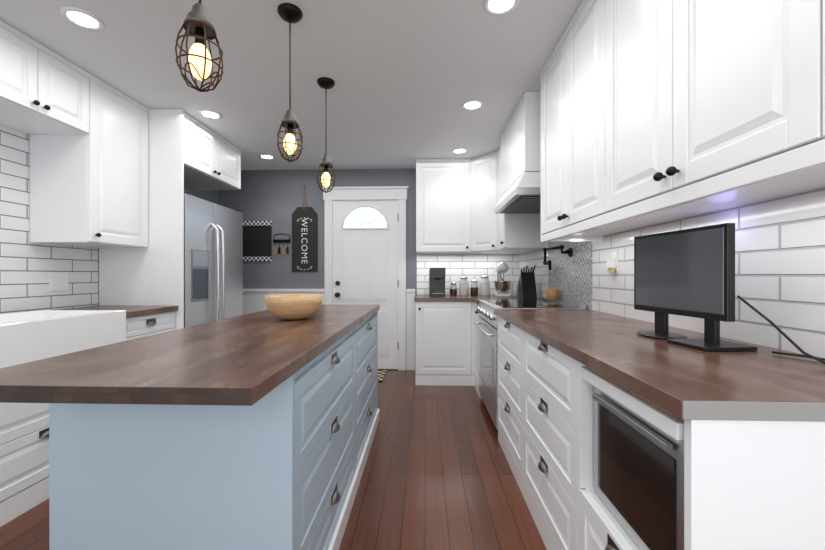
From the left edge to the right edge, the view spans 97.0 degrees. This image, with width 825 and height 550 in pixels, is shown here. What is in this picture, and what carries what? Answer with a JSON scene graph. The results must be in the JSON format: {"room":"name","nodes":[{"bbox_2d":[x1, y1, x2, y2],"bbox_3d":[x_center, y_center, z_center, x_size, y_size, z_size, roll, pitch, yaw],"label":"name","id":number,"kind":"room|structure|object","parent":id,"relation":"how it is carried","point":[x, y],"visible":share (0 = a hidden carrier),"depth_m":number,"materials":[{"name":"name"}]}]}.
{"room":"kitchen","nodes":[
{"label":"kitchen","id":0,"kind":"room"},
{"bbox_2d":[98,190,217,304],"bbox_3d":[-2.555,-0.070,1.348,0.100,2.440,6.320,0,0,2],"label":"wall","id":1,"kind":"structure","parent":0,"point":[210,195],"depth_m":4.21,"materials":[{"name":"grey paint"}]},
{"bbox_2d":[0,20,51,119],"bbox_3d":[-2.278,-1.093,1.873,0.400,0.386,0.413,0,0,2],"label":"upper cabinet","id":2,"kind":"object","parent":1,"relation":"attached to","point":[25,64],"depth_m":1.97,"materials":[{"name":"white wood"}]},
{"bbox_2d":[0,51,87,135],"bbox_3d":[-2.268,-1.093,2.157,0.400,0.386,0.361,0,0,2],"label":"upper cabinet","id":3,"kind":"object","parent":1,"relation":"attached to","point":[69,81],"depth_m":2.21,"materials":[{"name":"white wood"}]},
{"bbox_2d":[0,125,97,313],"bbox_3d":[-2.529,-0.517,0.567,0.006,1.546,4.560,0,0,2],"label":"tile","id":4,"kind":"structure","parent":1,"relation":"attached to","point":[27,266],"depth_m":2.33,"materials":[{"name":"white tile"}]},
{"bbox_2d":[49,272,67,290],"bbox_3d":[-2.454,0.045,2.535,0.008,0.130,0.130,0,0,2],"label":"electrical outlet","id":5,"kind":"object","parent":4,"relation":"attached to","point":[58,281],"visible":1,"depth_m":2.53,"materials":[{"name":"white plastic"}]},
{"bbox_2d":[30,73,151,251],"bbox_3d":[-2.253,-0.748,2.588,0.400,1.076,0.499,0,0,2],"label":"upper cabinet","id":6,"kind":"object","parent":1,"relation":"attached to","point":[114,173],"depth_m":2.41,"materials":[{"name":"white wood"}]},
{"bbox_2d":[152,109,219,183],"bbox_3d":[-2.115,-1.083,3.113,0.641,0.406,0.518,0,0,2],"label":"upper cabinet","id":7,"kind":"object","parent":1,"relation":"attached to","point":[183,148],"depth_m":2.83,"materials":[{"name":"white wood"}]},
{"bbox_2d":[156,137,240,191],"bbox_3d":[-2.101,-1.083,3.520,0.641,0.406,0.528,0,0,2],"label":"upper cabinet","id":8,"kind":"object","parent":1,"relation":"attached to","point":[230,155],"depth_m":3.54,"materials":[{"name":"white wood"}]},
{"bbox_2d":[0,370,546,549],"bbox_3d":[-0.663,1.200,1.333,3.883,0.100,6.420,0,0,2],"label":"floor","id":9,"kind":"structure","parent":0,"point":[437,474],"depth_m":1.98,"materials":[{"name":"brown wood"}]},
{"bbox_2d":[0,317,131,526],"bbox_3d":[-2.172,0.712,1.909,0.611,0.877,0.968,0,0,2],"label":"base cabinet","id":10,"kind":"object","parent":9,"relation":"on","point":[24,427],"depth_m":1.76,"materials":[{"name":"white wood"}]},
{"bbox_2d":[76,305,177,316],"bbox_3d":[-2.184,0.255,1.179,0.636,0.037,3.308,0,0,2],"label":"countertop","id":11,"kind":"structure","parent":10,"relation":"on","point":[133,310],"depth_m":2.65,"materials":[{"name":"brown wood"}]},
{"bbox_2d":[0,309,127,367],"bbox_3d":[-2.108,0.360,1.878,0.541,0.271,0.910,0,0,2],"label":"sink","id":12,"kind":"object","parent":11,"relation":"in","point":[29,336],"depth_m":1.96,"materials":[{"name":"white ceramic"}]},
{"bbox_2d":[132,309,177,338],"bbox_3d":[-2.149,0.712,2.584,0.611,0.877,0.498,0,0,2],"label":"base cabinet","id":13,"kind":"object","parent":9,"relation":"on","point":[155,323],"depth_m":2.59,"materials":[{"name":"white wood"}]},
{"bbox_2d":[184,191,242,327],"bbox_3d":[-2.055,0.246,3.317,0.725,1.807,0.902,0,0,2],"label":"fridge","id":14,"kind":"object","parent":9,"relation":"on","point":[213,262],"visible":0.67,"depth_m":3.20,"materials":[{"name":"grey metal"}]},
{"bbox_2d":[49,308,379,549],"bbox_3d":[-0.651,0.712,1.983,0.736,0.877,1.881,0,0,2],"label":"kitchen island","id":15,"kind":"object","parent":9,"relation":"on","point":[254,431],"depth_m":1.05,"materials":[{"name":"blue wood"}]},
{"bbox_2d":[0,304,379,407],"bbox_3d":[-0.654,0.254,1.849,0.712,0.037,2.150,0,0,2],"label":"island countertop","id":16,"kind":"structure","parent":15,"relation":"on","point":[238,361],"depth_m":0.97,"materials":[{"name":"brown wood"}]},
{"bbox_2d":[265,294,322,319],"bbox_3d":[-0.633,0.172,1.963,0.300,0.125,0.300,0,0,2],"label":"bowl","id":17,"kind":"object","parent":16,"relation":"on","point":[292,306],"visible":1,"depth_m":1.86,"materials":[{"name":"brown wood"}]},
{"bbox_2d":[378,370,386,381],"bbox_3d":[-0.598,1.143,4.163,0.560,0.011,0.440,0,0,2],"label":"rug","id":18,"kind":"object","parent":9,"relation":"on","point":[381,374],"visible":0.29,"depth_m":4.17,"materials":[{"name":"fabric"}]},
{"bbox_2d":[414,299,469,385],"bbox_3d":[0.352,0.712,4.072,0.625,0.877,0.673,0,0,2],"label":"base cabinet","id":19,"kind":"object","parent":9,"relation":"on","point":[442,326],"depth_m":3.79,"materials":[{"name":"white wood"}]},
{"bbox_2d":[414,295,469,298],"bbox_3d":[0.326,0.254,4.089,0.594,0.037,0.640,0,0,2],"label":"countertop","id":20,"kind":"structure","parent":19,"relation":"on","point":[416,296],"depth_m":3.83,"materials":[{"name":"brown wood"}]},
{"bbox_2d":[429,268,444,295],"bbox_3d":[0.283,0.077,4.168,0.180,0.315,0.310,0,0,2],"label":"coffee maker","id":21,"kind":"object","parent":20,"relation":"on","point":[436,281],"visible":1,"depth_m":4.15,"materials":[{"name":"black plastic"}]},
{"bbox_2d":[450,281,456,294],"bbox_3d":[0.475,0.152,4.226,0.080,0.165,0.079,0,0,2],"label":"canister","id":22,"kind":"object","parent":20,"relation":"on","point":[453,288],"visible":1,"depth_m":4.20,"materials":[{"name":"brown"}]},
{"bbox_2d":[470,295,541,302],"bbox_3d":[0.941,0.254,3.880,0.648,0.037,1.016,0,0,2],"label":"countertop","id":23,"kind":"structure","parent":19,"relation":"on","point":[479,297],"depth_m":3.67,"materials":[{"name":"brown wood"}]},
{"bbox_2d":[459,275,468,295],"bbox_3d":[0.595,0.117,4.232,0.110,0.235,0.108,0,0,2],"label":"canister","id":24,"kind":"object","parent":23,"relation":"on","point":[463,286],"visible":1,"depth_m":4.19,"materials":[{"name":"beige"}]},
{"bbox_2d":[470,278,477,295],"bbox_3d":[0.715,0.138,4.218,0.090,0.195,0.089,0,0,2],"label":"canister","id":25,"kind":"object","parent":23,"relation":"on","point":[474,288],"visible":1,"depth_m":4.18,"materials":[{"name":"brown"}]},
{"bbox_2d":[479,274,489,295],"bbox_3d":[0.835,0.113,4.224,0.120,0.245,0.118,0,0,2],"label":"canister","id":26,"kind":"object","parent":23,"relation":"on","point":[484,285],"visible":1,"depth_m":4.18,"materials":[{"name":"beige"}]},
{"bbox_2d":[493,262,511,296],"bbox_3d":[1.001,0.046,4.098,0.191,0.379,0.301,0,0,2],"label":"stand mixer","id":27,"kind":"object","parent":23,"relation":"on","point":[502,287],"visible":1,"depth_m":3.99,"materials":[{"name":"white metal"}]},
{"bbox_2d":[512,284,517,296],"bbox_3d":[1.122,0.168,3.984,0.066,0.135,0.064,0,0,2],"label":"spice jar","id":28,"kind":"object","parent":23,"relation":"on","point":[515,290],"visible":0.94,"depth_m":3.96,"materials":[{"name":"clear glass"}]},
{"bbox_2d":[518,265,536,299],"bbox_3d":[1.113,0.069,3.534,0.140,0.332,0.200,0,0,2],"label":"knife block","id":29,"kind":"object","parent":23,"relation":"on","point":[526,286],"visible":1,"depth_m":3.49,"materials":[{"name":"black plastic"}]},
{"bbox_2d":[470,299,481,398],"bbox_3d":[0.931,0.712,3.582,0.648,0.877,0.415,0,0,2],"label":"base cabinet","id":30,"kind":"object","parent":9,"relation":"on","point":[474,314],"depth_m":3.73,"materials":[{"name":"white wood"}]},
{"bbox_2d":[497,315,517,483],"bbox_3d":[0.894,0.712,2.205,0.626,0.877,0.670,0,0,2],"label":"base cabinet","id":31,"kind":"object","parent":9,"relation":"on","point":[507,334],"depth_m":2.21,"materials":[{"name":"white wood"}]},
{"bbox_2d":[473,297,585,428],"bbox_3d":[0.881,0.678,2.959,0.683,0.944,0.819,0,0,2],"label":"range","id":32,"kind":"object","parent":9,"relation":"on","point":[487,328],"visible":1,"depth_m":2.83,"materials":[{"name":"grey metal"}]},
{"bbox_2d":[546,289,558,299],"bbox_3d":[1.159,0.160,3.022,0.100,0.090,0.098,0,0,2],"label":"jar","id":33,"kind":"object","parent":32,"relation":"on","point":[552,294],"visible":1,"depth_m":2.98,"materials":[{"name":"brown"}]},
{"bbox_2d":[518,331,593,549],"bbox_3d":[0.872,0.712,1.536,0.626,0.877,0.670,0,0,2],"label":"base cabinet","id":34,"kind":"object","parent":9,"relation":"on","point":[547,380],"depth_m":1.51,"materials":[{"name":"white wood"}]},
{"bbox_2d":[494,309,824,422],"bbox_3d":[0.863,0.254,1.610,0.648,0.037,1.868,0,0,2],"label":"countertop","id":35,"kind":"structure","parent":34,"relation":"on","point":[692,385],"depth_m":0.92,"materials":[{"name":"brown wood"}]},
{"bbox_2d":[634,223,757,351],"bbox_3d":[0.968,0.038,1.321,0.170,0.394,0.413,0,0,-5],"label":"tv monitor","id":36,"kind":"object","parent":35,"relation":"on","point":[690,272],"visible":1,"depth_m":1.24,"materials":[{"name":"black plastic"}]},
{"bbox_2d":[737,295,824,363],"bbox_3d":[1.062,0.148,1.009,0.131,0.170,0.236,0,0,2],"label":"cord","id":37,"kind":"object","parent":35,"relation":"on","point":[819,359],"visible":0.96,"depth_m":1.03,"materials":[{"name":"black plastic"}]},
{"bbox_2d":[566,475,625,549],"bbox_3d":[0.853,0.922,0.988,0.626,0.455,0.533,0,0,2],"label":"base cabinet","id":38,"kind":"object","parent":9,"relation":"on","point":[586,529],"depth_m":1.16,"materials":[{"name":"white wood"}]},
{"bbox_2d":[578,375,824,549],"bbox_3d":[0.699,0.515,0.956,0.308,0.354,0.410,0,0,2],"label":"base cabinet","id":39,"kind":"object","parent":9,"relation":"on","point":[616,432],"depth_m":0.69,"materials":[{"name":"white wood"}]},
{"bbox_2d":[802,423,824,434],"bbox_3d":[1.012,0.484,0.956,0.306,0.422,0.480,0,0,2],"label":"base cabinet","id":40,"kind":"object","parent":9,"relation":"on","point":[813,426],"depth_m":0.68,"materials":[{"name":"white wood"}]},
{"bbox_2d":[0,0,581,169],"bbox_3d":[-0.663,-1.340,1.333,3.883,0.100,6.420,0,0,2],"label":"ceiling","id":41,"kind":"structure","parent":0,"point":[409,77],"depth_m":2.25,"materials":[{"name":"grey paint"}]},
{"bbox_2d":[60,6,104,30],"bbox_3d":[-1.658,-1.286,1.838,0.168,0.009,0.168,0,0,-7],"label":"recessed light","id":42,"kind":"object","parent":41,"relation":"in","point":[81,18],"depth_m":1.83,"materials":[{"name":"white"}]},
{"bbox_2d":[175,0,222,91],"bbox_3d":[-0.624,-0.913,1.072,0.127,0.751,0.126,0,0,2],"label":"pendant light","id":43,"kind":"object","parent":41,"relation":"hanging from","point":[198,25],"visible":1,"depth_m":1.05,"materials":[{"name":"black metal"}]},
{"bbox_2d":[198,109,221,118],"bbox_3d":[-1.621,-1.286,2.927,0.168,0.009,0.168,0,0,-7],"label":"recessed light","id":44,"kind":"object","parent":41,"relation":"in","point":[206,113],"depth_m":2.92,"materials":[{"name":"white"}]},
{"bbox_2d":[259,154,274,159],"bbox_3d":[-1.585,-1.286,3.977,0.168,0.009,0.168,0,0,-7],"label":"recessed light","id":45,"kind":"object","parent":41,"relation":"in","point":[264,156],"depth_m":3.96,"materials":[{"name":"white plastic"}]},
{"bbox_2d":[277,3,302,161],"bbox_3d":[-0.599,-0.921,1.786,0.127,0.736,0.126,0,0,2],"label":"pendant light","id":46,"kind":"object","parent":41,"relation":"hanging from","point":[289,13],"visible":1,"depth_m":1.77,"materials":[{"name":"black metal"}]},
{"bbox_2d":[317,77,334,192],"bbox_3d":[-0.577,-0.918,2.436,0.127,0.741,0.126,0,0,2],"label":"pendant light","id":47,"kind":"object","parent":41,"relation":"hanging from","point":[326,83],"visible":1,"depth_m":2.42,"materials":[{"name":"black metal"}]},
{"bbox_2d":[452,148,467,153],"bbox_3d":[0.490,-1.286,3.785,0.168,0.009,0.168,0,0,-25],"label":"recessed light","id":48,"kind":"object","parent":41,"relation":"in","point":[457,150],"depth_m":3.77,"materials":[{"name":"white plastic"}]},
{"bbox_2d":[461,99,483,110],"bbox_3d":[0.455,-1.286,2.766,0.168,0.009,0.168,0,0,-7],"label":"recessed light","id":49,"kind":"object","parent":41,"relation":"in","point":[473,104],"depth_m":2.76,"materials":[{"name":"white plastic"}]},
{"bbox_2d":[483,0,519,15],"bbox_3d":[0.419,-1.286,1.727,0.168,0.009,0.168,0,0,-25],"label":"recessed light","id":50,"kind":"object","parent":41,"relation":"in","point":[491,7],"depth_m":1.75,"materials":[{"name":"white"}]},
{"bbox_2d":[218,168,416,369],"bbox_3d":[-0.555,-0.070,4.492,3.883,2.440,0.100,0,0,2],"label":"wall","id":51,"kind":"structure","parent":0,"point":[275,197],"depth_m":4.47,"materials":[{"name":"grey paint"}]},
{"bbox_2d":[243,221,271,260],"bbox_3d":[-1.925,-0.415,4.477,0.405,0.490,0.021,0,0,2],"label":"frame","id":52,"kind":"object","parent":51,"relation":"attached to","point":[257,240],"visible":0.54,"depth_m":4.47,"materials":[{"name":"black"}]},
{"bbox_2d":[273,233,290,254],"bbox_3d":[-1.601,-0.382,4.456,0.215,0.264,0.042,0,0,2],"label":"key rack","id":53,"kind":"object","parent":51,"relation":"attached to","point":[283,241],"visible":0.9,"depth_m":4.46,"materials":[{"name":"black metal"}]},
{"bbox_2d":[292,186,317,271],"bbox_3d":[-1.316,-0.563,4.457,0.315,1.046,0.022,0,0,2],"label":"welcome sign","id":54,"kind":"object","parent":51,"relation":"attached to","point":[304,239],"visible":1,"depth_m":4.45,"materials":[{"name":"black wood"}]},
{"bbox_2d":[243,289,414,369],"bbox_3d":[-1.194,0.660,4.113,2.432,0.980,0.700,0,0,2],"label":"wainscot","id":55,"kind":"structure","parent":51,"relation":"attached to","point":[253,300],"depth_m":4.44,"materials":[{"name":"white wood"}]},
{"bbox_2d":[322,186,407,369],"bbox_3d":[-0.575,0.043,4.396,1.050,2.215,0.093,0,0,2],"label":"door","id":56,"kind":"structure","parent":51,"relation":"attached to","point":[364,245],"depth_m":4.42,"materials":[{"name":"white wood"}]},
{"bbox_2d":[416,159,463,253],"bbox_3d":[0.365,-0.770,4.202,0.642,1.033,0.412,0,0,2],"label":"upper cabinet","id":57,"kind":"object","parent":51,"relation":"attached to","point":[439,182],"depth_m":4.04,"materials":[{"name":"white wood"}]},
{"bbox_2d":[417,254,518,294],"bbox_3d":[0.664,-0.027,4.397,1.227,0.566,0.006,0,0,2],"label":"tile","id":58,"kind":"structure","parent":51,"relation":"attached to","point":[471,267],"depth_m":4.39,"materials":[{"name":"white tile"}]},
{"bbox_2d":[464,153,524,253],"bbox_3d":[0.925,-0.770,4.049,0.690,1.033,0.680,0,0,2],"label":"upper cabinet","id":59,"kind":"object","parent":51,"relation":"attached to","point":[478,170],"depth_m":3.95,"materials":[{"name":"white wood"}]},
{"bbox_3d":[1.225,-0.070,1.219,0.100,2.440,6.320,0,0,2],"label":"wall","id":60,"kind":"structure","parent":0,"visible":0},
{"bbox_2d":[500,92,535,195],"bbox_3d":[1.018,-1.008,2.970,0.432,0.556,0.833,0,0,2],"label":"upper cabinet","id":61,"kind":"object","parent":60,"relation":"attached to","point":[518,138],"depth_m":2.71,"materials":[{"name":"white wood"}]},
{"bbox_2d":[494,172,540,213],"bbox_3d":[0.983,-0.642,2.963,0.483,0.171,0.800,0,0,2],"label":"range hood","id":62,"kind":"object","parent":61,"relation":"attached to","point":[521,194],"visible":0.46,"depth_m":2.75,"materials":[{"name":"silver metal"}]},
{"bbox_2d":[492,149,547,251],"bbox_3d":[1.038,-0.770,3.600,0.434,1.033,0.417,0,0,2],"label":"upper cabinet","id":63,"kind":"object","parent":60,"relation":"attached to","point":[510,232],"depth_m":3.40,"materials":[{"name":"white wood"}]},
{"bbox_2d":[536,0,674,239],"bbox_3d":[1.001,-0.770,1.885,0.391,1.033,0.900,0,0,2],"label":"upper cabinet","id":64,"kind":"object","parent":60,"relation":"attached to","point":[564,101],"depth_m":1.90,"materials":[{"name":"white wood"}]},
{"bbox_2d":[519,188,824,357],"bbox_3d":[1.174,-0.247,1.271,0.006,1.006,6.220,0,0,2],"label":"tile","id":65,"kind":"structure","parent":60,"relation":"attached to","point":[780,262],"depth_m":1.25,"materials":[{"name":"tile"}]},
{"bbox_2d":[543,245,572,269],"bbox_3d":[1.128,-0.137,2.930,0.200,0.193,0.363,0,0,2],"label":"pot filler","id":66,"kind":"object","parent":65,"relation":"attached to","point":[569,251],"visible":1,"depth_m":2.85,"materials":[{"name":"black metal"}]},
{"bbox_2d":[607,251,617,271],"bbox_3d":[1.181,-0.077,2.166,0.040,0.125,0.070,0,0,2],"label":"light","id":67,"kind":"object","parent":65,"relation":"attached to","point":[612,263],"visible":0.96,"depth_m":2.14,"materials":[{"name":"white plastic"}]},
{"bbox_2d":[592,0,824,219],"bbox_3d":[0.974,-0.770,1.087,0.391,1.033,0.944,0,0,2],"label":"upper cabinet","id":68,"kind":"object","parent":60,"relation":"attached to","point":[634,114],"depth_m":1.07,"materials":[{"name":"white wood"}]},
{"bbox_2d":[772,0,824,159],"bbox_3d":[0.946,-0.770,0.268,0.391,1.033,0.944,0,0,2],"label":"upper cabinet","id":69,"kind":"object","parent":60,"relation":"attached to","point":[798,26],"depth_m":0.72,"materials":[{"name":"white wood"}]}
]}

